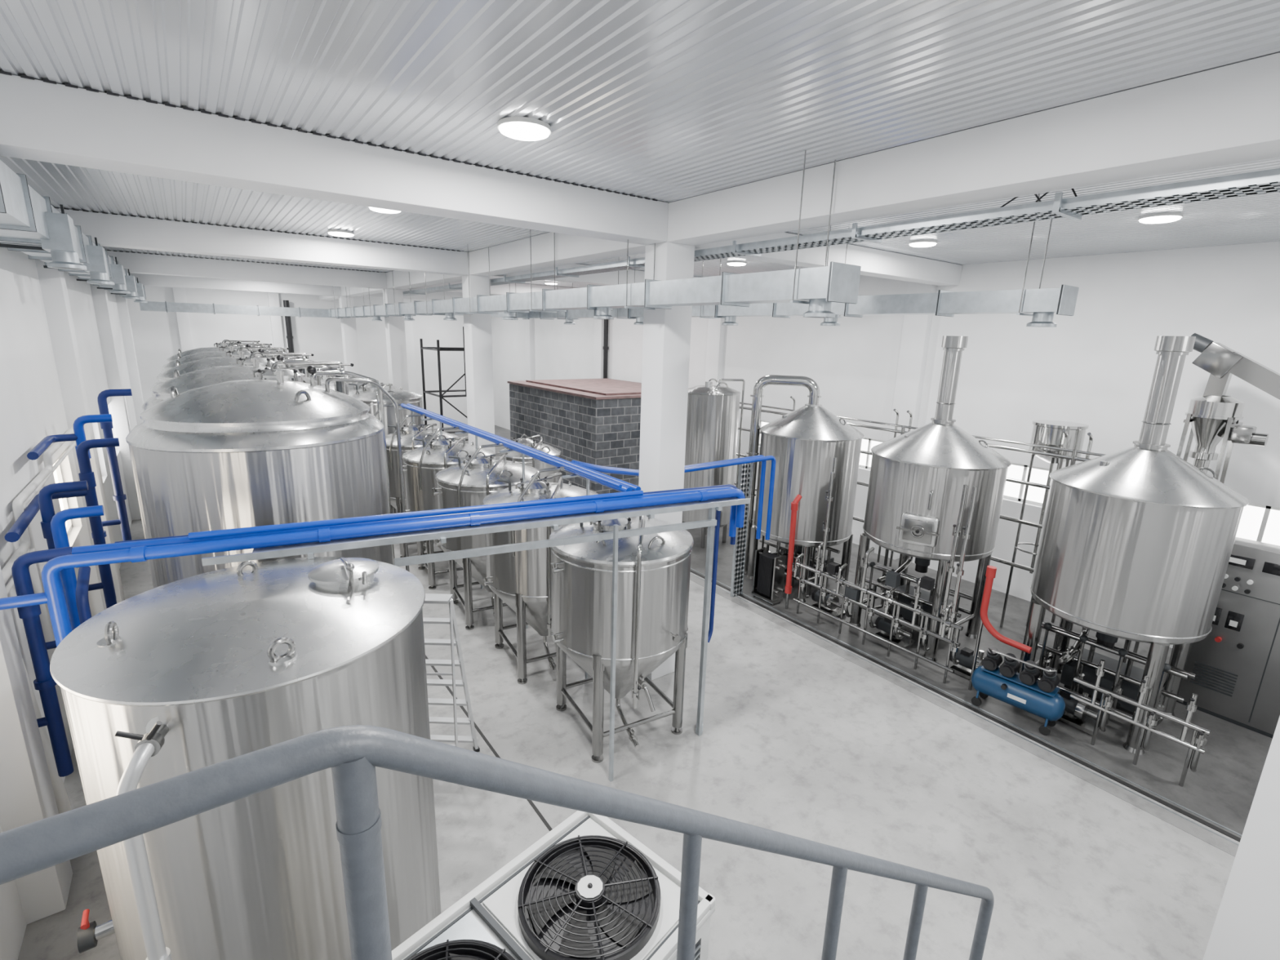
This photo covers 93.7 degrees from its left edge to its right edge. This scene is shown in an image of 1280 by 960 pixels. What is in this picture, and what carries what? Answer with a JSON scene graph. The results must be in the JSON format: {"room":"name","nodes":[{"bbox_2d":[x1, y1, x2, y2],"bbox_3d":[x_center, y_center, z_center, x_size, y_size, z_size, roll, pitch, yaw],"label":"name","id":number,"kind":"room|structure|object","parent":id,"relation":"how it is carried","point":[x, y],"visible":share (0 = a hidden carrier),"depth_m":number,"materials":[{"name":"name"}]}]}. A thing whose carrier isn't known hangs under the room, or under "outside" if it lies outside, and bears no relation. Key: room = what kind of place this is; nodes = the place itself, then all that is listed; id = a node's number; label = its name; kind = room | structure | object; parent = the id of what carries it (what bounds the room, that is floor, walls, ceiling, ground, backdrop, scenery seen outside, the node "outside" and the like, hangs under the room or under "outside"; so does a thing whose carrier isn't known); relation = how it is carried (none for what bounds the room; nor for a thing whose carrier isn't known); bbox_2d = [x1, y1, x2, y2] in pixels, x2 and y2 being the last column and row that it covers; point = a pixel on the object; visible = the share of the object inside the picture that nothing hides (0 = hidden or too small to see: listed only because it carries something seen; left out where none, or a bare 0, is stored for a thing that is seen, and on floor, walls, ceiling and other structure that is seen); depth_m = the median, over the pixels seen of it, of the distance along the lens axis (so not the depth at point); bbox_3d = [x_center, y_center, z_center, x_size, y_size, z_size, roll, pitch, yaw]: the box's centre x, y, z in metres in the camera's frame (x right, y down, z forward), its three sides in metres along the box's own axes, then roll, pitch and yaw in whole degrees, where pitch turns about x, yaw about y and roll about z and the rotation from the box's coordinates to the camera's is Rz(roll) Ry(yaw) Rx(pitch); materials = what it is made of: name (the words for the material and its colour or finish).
{"room":"brewery","nodes":[
{"label":"brewery","id":0,"kind":"room"},
{"bbox_2d":[0,242,137,959],"bbox_3d":[-8.755,-0.983,9.127,0.250,6.150,31.500,-8,17,-36],"label":"wall","id":1,"kind":"structure","parent":0,"point":[32,409],"depth_m":6.92,"materials":[{"name":"paint"}]},
{"bbox_2d":[0,565,72,924],"bbox_3d":[-4.636,0.650,4.140,0.240,5.540,0.400,-8,17,-36],"label":"pilaster","id":2,"kind":"object","parent":1,"relation":"attached to","point":[27,796],"visible":0.9,"depth_m":4.42,"materials":[{"name":"paint"}]},
{"bbox_2d":[1,426,75,594],"bbox_3d":[-6.409,0.141,6.458,0.070,0.724,5.400,-8,17,-36],"label":"window","id":3,"kind":"structure","parent":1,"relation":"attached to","point":[20,504],"depth_m":5.73,"materials":[{"name":"white glass"}]},
{"bbox_2d":[22,658,71,813],"bbox_3d":[-4.950,2.333,4.998,0.206,1.856,0.106,-8,17,-36],"label":"downpipe","id":4,"kind":"object","parent":1,"relation":"attached to","point":[63,803],"visible":0.16,"depth_m":5.00,"materials":[{"name":"white plastic"}]},
{"bbox_2d":[53,458,72,535],"bbox_3d":[-7.656,0.257,7.850,0.065,1.100,1.200,-8,17,-36],"label":"window","id":5,"kind":"structure","parent":1,"relation":"in","point":[58,476],"depth_m":8.25,"materials":[{"name":"white glass"}]},
{"bbox_2d":[4,388,132,777],"bbox_3d":[-5.662,0.654,6.128,0.723,2.746,4.543,-8,16,-34],"label":"pipe","id":6,"kind":"object","parent":1,"relation":"attached to","point":[53,526],"depth_m":5.17,"materials":[{"name":"blue metal"}]},
{"bbox_2d":[35,259,124,609],"bbox_3d":[-8.191,-0.577,8.815,0.240,5.540,0.400,-8,17,-36],"label":"pilaster","id":7,"kind":"object","parent":1,"relation":"attached to","point":[52,281],"visible":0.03,"depth_m":8.46,"materials":[{"name":"paint"}]},
{"bbox_2d":[89,284,141,519],"bbox_3d":[-11.747,-1.805,13.490,0.240,5.540,0.400,-8,17,-36],"label":"pilaster","id":8,"kind":"object","parent":1,"relation":"attached to","point":[118,406],"visible":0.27,"depth_m":13.29,"materials":[{"name":"paint"}]},
{"bbox_2d":[115,293,143,424],"bbox_3d":[-15.302,-3.032,18.165,0.240,5.540,0.400,-8,17,-36],"label":"pilaster","id":9,"kind":"object","parent":1,"relation":"attached to","point":[122,303],"visible":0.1,"depth_m":17.86,"materials":[{"name":"paint"}]},
{"bbox_2d":[0,70,657,272],"bbox_3d":[-5.687,-3.953,9.571,5.760,0.014,12.010,-8,17,-36],"label":"trim","id":10,"kind":"structure","parent":1,"relation":"attached to","point":[1,72],"depth_m":5.09,"materials":[{"name":"grey metal"}]},
{"bbox_2d":[126,285,467,429],"bbox_3d":[-12.562,-4.873,25.265,13.800,6.250,0.250,-8,17,-36],"label":"wall","id":11,"kind":"structure","parent":0,"point":[156,335],"depth_m":24.15,"materials":[{"name":"paint"}]},
{"bbox_2d":[172,287,193,351],"bbox_3d":[-16.575,-4.226,22.094,0.350,5.950,0.220,-8,17,-36],"label":"pilaster","id":12,"kind":"object","parent":11,"relation":"attached to","point":[180,296],"depth_m":21.66,"materials":[{"name":"paint"}]},
{"bbox_2d":[266,292,285,367],"bbox_3d":[-14.240,-4.564,23.781,0.350,5.950,0.220,-8,17,-36],"label":"pilaster","id":13,"kind":"object","parent":11,"relation":"attached to","point":[273,298],"depth_m":23.33,"materials":[{"name":"paint"}]},
{"bbox_2d":[403,298,416,392],"bbox_3d":[-10.215,-5.148,26.689,0.350,5.950,0.220,-8,17,-36],"label":"pilaster","id":14,"kind":"object","parent":11,"relation":"attached to","point":[408,324],"visible":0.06,"depth_m":26.50,"materials":[{"name":"paint"}]},
{"bbox_2d":[373,403,640,679],"bbox_3d":[-2.896,0.645,9.839,0.970,2.981,8.540,-8,17,-36],"label":"pipe","id":15,"kind":"object","parent":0,"point":[578,470],"depth_m":8.47,"materials":[{"name":"blue plastic"}]},
{"bbox_2d":[0,0,1279,288],"bbox_3d":[-3.218,-4.665,12.372,13.700,0.200,31.400,-8,17,-36],"label":"ceiling","id":16,"kind":"structure","parent":0,"point":[668,101],"depth_m":3.55,"materials":[{"name":"silver metal"}]},
{"bbox_2d":[129,272,341,296],"bbox_3d":[-12.884,-6.258,19.156,6.000,0.410,0.400,-8,17,-36],"label":"beam","id":17,"kind":"structure","parent":16,"relation":"attached to","point":[152,280],"depth_m":18.98,"materials":[{"name":"paint"}]},
{"bbox_2d":[104,249,386,288],"bbox_3d":[-9.329,-5.031,14.482,6.000,0.410,0.400,-8,17,-36],"label":"beam","id":18,"kind":"structure","parent":16,"relation":"attached to","point":[136,263],"depth_m":14.22,"materials":[{"name":"paint"}]},
{"bbox_2d":[55,208,469,275],"bbox_3d":[-5.774,-3.803,9.807,6.000,0.410,0.400,-8,17,-36],"label":"beam","id":19,"kind":"structure","parent":16,"relation":"attached to","point":[111,230],"depth_m":9.43,"materials":[{"name":"paint"}]},
{"bbox_2d":[0,73,668,244],"bbox_3d":[-2.218,-2.576,5.132,6.000,0.410,0.400,-8,17,-36],"label":"beam","id":20,"kind":"structure","parent":16,"relation":"attached to","point":[41,121],"depth_m":4.58,"materials":[{"name":"paint"}]},
{"bbox_2d":[0,160,147,302],"bbox_3d":[-9.553,-3.635,10.773,0.700,0.610,18.405,-8,17,-36],"label":"ventilation duct","id":21,"kind":"object","parent":20,"relation":"hanging from","point":[29,224],"visible":1,"depth_m":5.22,"materials":[{"name":"grey metal"}]},
{"bbox_2d":[327,229,354,236],"bbox_3d":[-4.688,-3.863,9.410,0.380,0.055,0.380,-8,17,-36],"label":"ceiling light","id":22,"kind":"object","parent":16,"relation":"attached to","point":[332,232],"depth_m":9.29,"materials":[{"name":"white plastic"}]},
{"bbox_2d":[368,206,400,213],"bbox_3d":[-3.118,-3.321,7.345,0.380,0.055,0.380,-8,17,-36],"label":"ceiling light","id":23,"kind":"object","parent":16,"relation":"attached to","point":[378,210],"depth_m":7.34,"materials":[{"name":"white plastic"}]},
{"bbox_2d":[360,288,497,300],"bbox_3d":[-7.369,-7.082,23.135,6.900,0.360,0.350,-8,17,-36],"label":"beam","id":24,"kind":"structure","parent":16,"relation":"attached to","point":[448,295],"depth_m":22.60,"materials":[{"name":"paint"}]},
{"bbox_2d":[408,280,573,294],"bbox_3d":[-3.814,-5.854,18.460,6.900,0.360,0.350,-8,17,-36],"label":"beam","id":25,"kind":"structure","parent":16,"relation":"attached to","point":[503,289],"depth_m":18.17,"materials":[{"name":"paint"}]},
{"bbox_2d":[139,150,861,320],"bbox_3d":[-6.691,-3.804,11.498,5.490,1.260,21.253,-8,17,-36],"label":"ventilation duct","id":26,"kind":"object","parent":16,"relation":"hanging from","point":[817,287],"visible":0.98,"depth_m":6.71,"materials":[{"name":"grey metal"}]},
{"bbox_2d":[497,116,551,141],"bbox_3d":[-0.837,-2.534,4.346,0.380,0.055,0.380,-8,17,-36],"label":"ceiling light","id":27,"kind":"object","parent":16,"relation":"attached to","point":[521,128],"depth_m":4.25,"materials":[{"name":"white plastic"}]},
{"bbox_2d":[544,281,557,284],"bbox_3d":[-2.613,-5.792,17.670,0.380,0.055,0.380,-8,17,-36],"label":"ceiling light","id":28,"kind":"object","parent":16,"relation":"attached to","point":[546,282],"depth_m":17.53,"materials":[{"name":"white plastic"}]},
{"bbox_2d":[494,263,701,285],"bbox_3d":[-0.258,-4.627,13.785,6.900,0.360,0.350,-8,17,-36],"label":"beam","id":29,"kind":"structure","parent":16,"relation":"attached to","point":[607,278],"depth_m":13.14,"materials":[{"name":"paint"}]},
{"bbox_2d":[726,261,746,266],"bbox_3d":[1.891,-4.237,11.749,0.380,0.055,0.380,-8,17,-36],"label":"ceiling light","id":30,"kind":"object","parent":16,"relation":"attached to","point":[730,263],"depth_m":11.63,"materials":[{"name":"white plastic"}]},
{"bbox_2d":[454,193,1079,327],"bbox_3d":[-0.222,-3.197,9.732,2.710,1.250,11.845,-8,17,-36],"label":"ventilation duct","id":31,"kind":"object","parent":16,"relation":"hanging from","point":[1044,303],"visible":0.81,"depth_m":6.95,"materials":[{"name":"grey metal"}]},
{"bbox_2d":[694,231,962,285],"bbox_3d":[3.119,-3.461,9.344,6.900,0.360,0.350,-8,17,-36],"label":"beam","id":32,"kind":"structure","parent":16,"relation":"attached to","point":[877,263],"depth_m":9.50,"materials":[{"name":"paint"}]},
{"bbox_2d":[908,240,937,247],"bbox_3d":[4.142,-3.459,8.788,0.380,0.055,0.380,-8,17,-36],"label":"ceiling light","id":33,"kind":"object","parent":16,"relation":"attached to","point":[917,243],"depth_m":8.68,"materials":[{"name":"white plastic"}]},
{"bbox_2d":[1137,212,1182,223],"bbox_3d":[5.766,-2.899,6.653,0.380,0.055,0.380,-8,17,-36],"label":"ceiling light","id":34,"kind":"object","parent":16,"relation":"attached to","point":[1157,218],"depth_m":6.56,"materials":[{"name":"white plastic"}]},
{"bbox_2d":[17,425,1272,959],"bbox_3d":[-3.390,1.312,13.810,13.700,0.200,31.400,-8,17,-36],"label":"floor","id":35,"kind":"structure","parent":0,"point":[799,739],"depth_m":6.21,"materials":[{"name":"concrete"}]},
{"bbox_2d":[160,339,275,371],"bbox_3d":[-10.033,-1.302,14.626,2.224,4.126,2.270,11,16,34],"label":"tank","id":36,"kind":"object","parent":35,"relation":"on","point":[184,353],"visible":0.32,"depth_m":13.82,"materials":[{"name":"silver metal"}]},
{"bbox_2d":[155,342,296,381],"bbox_3d":[-8.492,-0.770,12.601,2.224,4.126,2.270,11,16,34],"label":"tank","id":37,"kind":"object","parent":35,"relation":"on","point":[202,355],"visible":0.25,"depth_m":11.78,"materials":[{"name":"silver metal"}]},
{"bbox_2d":[150,346,316,395],"bbox_3d":[-6.952,-0.238,10.575,2.224,4.126,2.270,11,16,34],"label":"tank","id":38,"kind":"object","parent":35,"relation":"on","point":[208,362],"visible":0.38,"depth_m":9.73,"materials":[{"name":"silver metal"}]},
{"bbox_2d":[141,351,348,411],"bbox_3d":[-5.411,0.294,8.549,2.224,4.126,2.270,11,16,34],"label":"tank","id":39,"kind":"object","parent":35,"relation":"on","point":[185,382],"visible":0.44,"depth_m":7.66,"materials":[{"name":"silver metal"}]},
{"bbox_2d":[49,556,440,959],"bbox_3d":[-2.486,2.058,4.060,2.100,2.961,2.050,-8,17,-36],"label":"tank","id":40,"kind":"object","parent":35,"relation":"on","point":[188,674],"visible":0.96,"depth_m":3.31,"materials":[{"name":"silver metal"}]},
{"bbox_2d":[125,360,409,588],"bbox_3d":[-3.870,0.826,6.523,2.224,4.126,2.270,11,16,34],"label":"tank","id":41,"kind":"object","parent":35,"relation":"on","point":[277,447],"visible":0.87,"depth_m":5.42,"materials":[{"name":"silver metal"}]},
{"bbox_2d":[283,300,294,366],"bbox_3d":[-13.836,-4.337,23.955,0.239,5.450,0.239,-8,17,-36],"label":"drainpipe","id":42,"kind":"object","parent":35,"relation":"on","point":[286,303],"visible":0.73,"depth_m":23.52,"materials":[{"name":"black plastic"}]},
{"bbox_2d":[320,369,352,384],"bbox_3d":[-8.660,-1.555,17.520,1.944,3.342,1.944,4,14,8],"label":"tall conical fermenter","id":43,"kind":"object","parent":35,"relation":"on","point":[323,379],"visible":0.06,"depth_m":16.55,"materials":[{"name":"silver metal"}]},
{"bbox_2d":[338,296,359,374],"bbox_3d":[-10.391,-3.745,21.712,0.420,5.540,0.420,-8,17,-36],"label":"concrete column","id":44,"kind":"structure","parent":35,"relation":"on","point":[348,328],"depth_m":21.24,"materials":[{"name":"paint"}]},
{"bbox_2d":[323,375,397,390],"bbox_3d":[-7.356,-1.105,15.806,1.944,3.342,1.944,4,14,8],"label":"tall conical fermenter","id":45,"kind":"object","parent":35,"relation":"on","point":[331,384],"visible":0.08,"depth_m":15.05,"materials":[{"name":"silver metal"}]},
{"bbox_2d":[0,484,750,781],"bbox_3d":[-1.605,1.709,5.620,6.283,2.960,0.719,-5,15,-25],"label":"pipe","id":46,"kind":"object","parent":35,"relation":"on","point":[309,538],"visible":0.98,"depth_m":5.25,"materials":[{"name":"blue plastic"}]},
{"bbox_2d":[348,382,423,435],"bbox_3d":[-6.053,-0.655,14.092,1.944,3.342,1.944,4,14,8],"label":"tall conical fermenter","id":47,"kind":"object","parent":35,"relation":"on","point":[368,394],"visible":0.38,"depth_m":13.28,"materials":[{"name":"silver metal"}]},
{"bbox_2d":[382,288,408,391],"bbox_3d":[-6.836,-2.517,17.038,0.420,5.540,0.420,-8,17,-36],"label":"concrete column","id":48,"kind":"structure","parent":35,"relation":"on","point":[394,325],"depth_m":16.58,"materials":[{"name":"paint"}]},
{"bbox_2d":[385,422,458,557],"bbox_3d":[-4.557,0.120,12.486,1.599,2.670,1.653,5,14,14],"label":"conical fermenter","id":49,"kind":"object","parent":35,"relation":"on","point":[408,433],"visible":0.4,"depth_m":11.79,"materials":[{"name":"silver metal"}]},
{"bbox_2d":[419,326,468,441],"bbox_3d":[-5.089,-1.926,16.802,1.470,4.600,1.470,-8,17,-36],"label":"scaffold tower","id":50,"kind":"object","parent":35,"relation":"on","point":[438,348],"visible":0.36,"depth_m":15.97,"materials":[{"name":"black metal"}]},
{"bbox_2d":[398,435,494,590],"bbox_3d":[-3.490,0.489,11.083,1.599,2.670,1.653,5,14,14],"label":"conical fermenter","id":51,"kind":"object","parent":35,"relation":"on","point":[436,458],"visible":0.47,"depth_m":10.40,"materials":[{"name":"silver metal"}]},
{"bbox_2d":[422,593,479,751],"bbox_3d":[-2.051,2.081,6.158,0.624,1.971,0.586,2,14,0],"label":"stepladder","id":52,"kind":"object","parent":35,"relation":"on","point":[431,598],"visible":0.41,"depth_m":6.13,"materials":[{"name":"grey metal"}]},
{"bbox_2d":[462,274,495,460],"bbox_3d":[-3.281,-1.290,12.363,0.420,5.540,0.420,-8,17,-36],"label":"concrete column","id":53,"kind":"structure","parent":35,"relation":"on","point":[477,326],"depth_m":11.96,"materials":[{"name":"paint"}]},
{"bbox_2d":[431,451,540,630],"bbox_3d":[-2.423,0.857,9.681,1.599,2.670,1.653,5,14,14],"label":"conical fermenter","id":54,"kind":"object","parent":35,"relation":"on","point":[481,477],"visible":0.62,"depth_m":9.07,"materials":[{"name":"silver metal"}]},
{"bbox_2d":[498,434,561,482],"bbox_3d":[-2.159,0.388,11.839,1.299,2.586,1.356,-8,17,-36],"label":"small conical fermenter","id":55,"kind":"object","parent":35,"relation":"on","point":[529,461],"visible":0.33,"depth_m":11.40,"materials":[{"name":"silver metal"}]},
{"bbox_2d":[482,472,599,684],"bbox_3d":[-1.333,1.222,8.296,1.599,2.670,1.653,5,14,14],"label":"conical fermenter","id":56,"kind":"object","parent":35,"relation":"on","point":[522,580],"visible":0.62,"depth_m":7.71,"materials":[{"name":"silver metal"}]},
{"bbox_2d":[391,810,715,959],"bbox_3d":[-0.645,3.051,3.049,1.020,1.608,2.000,13,18,40],"label":"condenser unit","id":57,"kind":"object","parent":35,"relation":"on","point":[587,889],"visible":0.98,"depth_m":3.21,"materials":[{"name":"grey metal"}]},
{"bbox_2d":[506,378,641,493],"bbox_3d":[-1.135,-1.316,18.018,3.720,3.065,5.140,-8,17,-36],"label":"enclosure","id":58,"kind":"object","parent":35,"relation":"on","point":[593,421],"visible":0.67,"depth_m":15.73,"materials":[{"name":"grey brick"}]},
{"bbox_2d":[548,515,693,763],"bbox_3d":[-0.238,1.592,6.889,1.599,2.670,1.653,5,14,14],"label":"conical fermenter","id":59,"kind":"object","parent":35,"relation":"on","point":[654,570],"visible":0.8,"depth_m":6.23,"materials":[{"name":"silver metal"}]},
{"bbox_2d":[638,241,694,679],"bbox_3d":[0.275,-0.062,7.688,0.420,5.540,0.420,-8,17,-36],"label":"concrete column","id":60,"kind":"structure","parent":35,"relation":"on","point":[666,340],"depth_m":7.27,"materials":[{"name":"paint"}]},
{"bbox_2d":[318,52,1279,300],"bbox_3d":[-3.588,-4.313,12.182,0.400,0.410,31.000,-8,17,-36],"label":"beam","id":61,"kind":"structure","parent":60,"relation":"on","point":[1229,114],"depth_m":4.04,"materials":[{"name":"paint"}]},
{"bbox_2d":[402,168,1279,296],"bbox_3d":[-1.855,-3.667,10.638,0.415,0.238,19.725,-8,17,-36],"label":"cable tray","id":62,"kind":"object","parent":61,"relation":"attached to","point":[1264,181],"visible":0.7,"depth_m":4.53,"materials":[{"name":"grey metal"}]},
{"bbox_2d":[682,378,745,548],"bbox_3d":[1.501,-0.388,13.233,1.228,3.648,1.228,7,15,22],"label":"tank","id":63,"kind":"object","parent":35,"relation":"on","point":[713,411],"visible":0.84,"depth_m":12.63,"materials":[{"name":"silver metal"}]},
{"bbox_2d":[730,462,751,597],"bbox_3d":[1.773,0.874,10.530,0.250,2.525,0.060,-8,17,-36],"label":"cable tray","id":64,"kind":"object","parent":35,"relation":"on","point":[733,591],"visible":0.78,"depth_m":10.56,"materials":[{"name":"silver metal"}]},
{"bbox_2d":[751,547,786,604],"bbox_3d":[2.283,1.702,10.558,0.260,0.880,0.550,-8,17,-36],"label":"heat exchanger","id":65,"kind":"object","parent":35,"relation":"on","point":[769,567],"visible":1,"depth_m":10.47,"materials":[{"name":"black metal"}]},
{"bbox_2d":[739,374,864,602],"bbox_3d":[3.049,0.053,11.092,1.820,3.880,1.870,-8,17,-36],"label":"vessel","id":66,"kind":"object","parent":35,"relation":"on","point":[804,442],"visible":0.73,"depth_m":10.41,"materials":[{"name":"silver metal"}]},
{"bbox_2d":[811,589,845,617],"bbox_3d":[3.217,2.045,10.229,0.300,0.420,0.550,-8,17,-36],"label":"pump","id":67,"kind":"object","parent":35,"relation":"on","point":[833,600],"visible":0.67,"depth_m":10.15,"materials":[{"name":"silver metal"}]},
{"bbox_2d":[425,568,1241,857],"bbox_3d":[-2.113,1.752,11.688,5.415,0.008,21.000,-8,17,-36],"label":"floor drain","id":68,"kind":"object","parent":35,"relation":"in","point":[1190,827],"depth_m":7.08,"materials":[{"name":"black"}]},
{"bbox_2d":[791,457,977,683],"bbox_3d":[3.447,1.169,8.916,0.264,2.750,2.831,-8,17,-36],"label":"pipe manifold","id":69,"kind":"object","parent":35,"relation":"on","point":[852,593],"visible":1,"depth_m":8.67,"materials":[{"name":"silver metal"}]},
{"bbox_2d":[784,494,801,608],"bbox_3d":[2.552,1.229,10.093,0.196,2.032,0.114,-8,17,-36],"label":"hose","id":70,"kind":"object","parent":69,"relation":"attached to","point":[794,504],"visible":1,"depth_m":10.02,"materials":[{"name":"red rubber"}]},
{"bbox_2d":[875,616,915,648],"bbox_3d":[3.940,2.295,9.278,0.300,0.420,0.550,-8,17,-36],"label":"pump","id":71,"kind":"object","parent":35,"relation":"on","point":[882,624],"visible":0.68,"depth_m":9.24,"materials":[{"name":"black metal"}]},
{"bbox_2d":[848,335,1011,662],"bbox_3d":[4.417,0.186,9.120,2.013,4.620,1.890,-8,17,-36],"label":"kettle","id":72,"kind":"object","parent":35,"relation":"on","point":[917,477],"visible":0.91,"depth_m":8.53,"materials":[{"name":"silver metal"}]},
{"bbox_2d":[733,395,1131,662],"bbox_3d":[4.323,0.335,11.141,0.160,3.380,8.300,-8,17,-36],"label":"pipe rail","id":73,"kind":"object","parent":35,"relation":"on","point":[1073,458],"visible":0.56,"depth_m":9.25,"materials":[{"name":"silver metal"}]},
{"bbox_2d":[949,647,984,679],"bbox_3d":[4.639,2.536,8.359,0.300,0.420,0.550,-8,17,-36],"label":"pump","id":74,"kind":"object","parent":35,"relation":"on","point":[965,656],"visible":0.47,"depth_m":8.37,"materials":[{"name":"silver metal"}]},
{"bbox_2d":[759,535,1195,727],"bbox_3d":[4.526,1.927,9.596,0.900,1.020,6.500,-8,17,-36],"label":"piping","id":75,"kind":"object","parent":35,"relation":"on","point":[1120,677],"visible":0.38,"depth_m":7.83,"materials":[{"name":"silver metal"}]},
{"bbox_2d":[968,565,1031,690],"bbox_3d":[4.646,2.016,7.676,0.113,1.751,0.639,-10,18,-40],"label":"hose","id":76,"kind":"object","parent":35,"relation":"on","point":[991,571],"visible":1,"depth_m":7.72,"materials":[{"name":"red rubber"}]},
{"bbox_2d":[971,646,1065,735],"bbox_3d":[4.672,2.558,7.432,0.370,0.812,1.000,-11,18,-41],"label":"air compressor","id":77,"kind":"object","parent":35,"relation":"on","point":[1023,691],"visible":1,"depth_m":7.31,"materials":[{"name":"blue paint"}]},
{"bbox_2d":[1000,419,1088,627],"bbox_3d":[6.250,0.796,9.390,0.700,3.410,0.700,-8,17,-36],"label":"tank","id":78,"kind":"object","parent":35,"relation":"on","point":[1045,433],"visible":0.69,"depth_m":8.98,"materials":[{"name":"silver metal"}]},
{"bbox_2d":[1057,690,1100,735],"bbox_3d":[5.362,2.786,7.409,0.300,0.420,0.550,-8,17,-36],"label":"pump","id":79,"kind":"object","parent":35,"relation":"on","point":[1075,713],"visible":0.46,"depth_m":7.32,"materials":[{"name":"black metal"}]},
{"bbox_2d":[1017,335,1248,755],"bbox_3d":[5.919,0.660,7.242,1.820,4.660,1.820,-8,17,-36],"label":"kettle","id":80,"kind":"object","parent":35,"relation":"on","point":[1136,542],"visible":0.95,"depth_m":6.68,"materials":[{"name":"silver metal"}]},
{"bbox_2d":[1070,659,1210,786],"bbox_3d":[5.475,2.646,6.656,0.188,1.050,1.200,-8,17,-36],"label":"pipe manifold","id":81,"kind":"object","parent":35,"relation":"on","point":[1105,704],"visible":1,"depth_m":6.56,"materials":[{"name":"silver metal"}]},
{"bbox_2d":[1125,333,1279,664],"bbox_3d":[8.149,0.661,7.337,0.560,4.741,3.116,-8,17,-36],"label":"mill","id":82,"kind":"object","parent":35,"relation":"on","point":[1213,416],"visible":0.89,"depth_m":7.71,"materials":[{"name":"silver metal"}]},
{"bbox_2d":[1176,537,1279,737],"bbox_3d":[7.642,1.954,7.224,0.450,2.250,1.500,-8,17,-36],"label":"tall cabinet","id":83,"kind":"object","parent":35,"relation":"on","point":[1236,667],"visible":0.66,"depth_m":7.30,"materials":[{"name":"grey metal"}]},
{"bbox_3d":[1.596,3.054,0.630,5.540,2.981,3.800,-8,17,-36],"label":"staircase","id":84,"kind":"structure","parent":35,"relation":"on","visible":0},
{"bbox_2d":[0,724,994,959],"bbox_3d":[0.000,1.716,1.544,4.296,2.944,0.062,-8,17,-36],"label":"stair handrail","id":85,"kind":"object","parent":84,"relation":"attached to","point":[353,753],"visible":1,"depth_m":0.91,"materials":[{"name":"grey metal"}]},
{"bbox_2d":[571,454,775,539],"bbox_3d":[0.663,0.376,8.920,3.815,1.734,0.231,-8,17,-36],"label":"pipe","id":86,"kind":"object","parent":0,"point":[708,465],"depth_m":9.52,"materials":[{"name":"blue plastic"}]},
{"bbox_2d":[491,241,1279,648],"bbox_3d":[2.153,-2.565,17.008,0.250,6.150,31.500,-8,17,-36],"label":"wall","id":87,"kind":"structure","parent":0,"point":[1095,369],"depth_m":10.62,"materials":[{"name":"paint"}]},
{"bbox_2d":[524,318,533,380],"bbox_3d":[-4.734,-4.764,25.747,0.200,5.950,0.500,-8,17,-36],"label":"pilaster","id":88,"kind":"object","parent":87,"relation":"attached to","point":[528,323],"visible":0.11,"depth_m":25.43,"materials":[{"name":"paint"}]},
{"bbox_2d":[593,319,604,378],"bbox_3d":[-1.451,-3.630,21.431,0.200,5.950,0.500,-8,17,-36],"label":"pilaster","id":89,"kind":"object","parent":87,"relation":"attached to","point":[598,327],"visible":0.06,"depth_m":21.09,"materials":[{"name":"paint"}]},
{"bbox_2d":[603,319,608,378],"bbox_3d":[-1.224,-3.291,21.116,0.199,5.450,0.199,-8,17,-36],"label":"drainpipe","id":90,"kind":"object","parent":87,"relation":"attached to","point":[606,348],"visible":0.39,"depth_m":20.75,"materials":[{"name":"black plastic"}]},
{"bbox_2d":[704,316,724,386],"bbox_3d":[2.045,-2.423,16.834,0.200,5.950,0.500,-8,17,-36],"label":"pilaster","id":91,"kind":"object","parent":87,"relation":"attached to","point":[716,331],"depth_m":16.45,"materials":[{"name":"paint"}]},
{"bbox_2d":[759,420,769,445],"bbox_3d":[3.432,-1.168,15.523,0.065,0.700,0.900,-8,17,-36],"label":"window","id":92,"kind":"structure","parent":87,"relation":"in","point":[762,422],"depth_m":15.76,"materials":[{"name":"white glass"}]},
{"bbox_2d":[858,437,885,469],"bbox_3d":[5.091,-0.595,13.342,0.065,0.700,0.900,-8,17,-36],"label":"window","id":93,"kind":"structure","parent":87,"relation":"in","point":[865,460],"depth_m":13.37,"materials":[{"name":"white glass"}]},
{"bbox_2d":[874,281,937,559],"bbox_3d":[5.452,-1.247,12.354,0.200,5.950,0.500,-8,17,-36],"label":"pilaster","id":94,"kind":"object","parent":87,"relation":"attached to","point":[916,330],"visible":0.37,"depth_m":12.02,"materials":[{"name":"paint"}]},
{"bbox_2d":[1003,462,1048,506],"bbox_3d":[6.957,0.050,10.888,0.065,0.700,0.900,-8,17,-36],"label":"window","id":95,"kind":"structure","parent":87,"relation":"in","point":[1015,491],"depth_m":10.85,"materials":[{"name":"white glass"}]},
{"bbox_2d":[1235,502,1279,546],"bbox_3d":[8.794,0.684,8.472,0.065,0.700,0.900,-8,17,-36],"label":"window","id":96,"kind":"structure","parent":87,"relation":"in","point":[1258,522],"depth_m":8.48,"materials":[{"name":"white glass"}]},
{"bbox_2d":[1203,715,1279,959],"bbox_3d":[4.961,1.157,2.306,0.400,5.950,3.240,-8,17,-36],"label":"wall partition","id":97,"kind":"structure","parent":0,"point":[1246,926],"depth_m":3.75,"materials":[{"name":"paint"}]}
]}

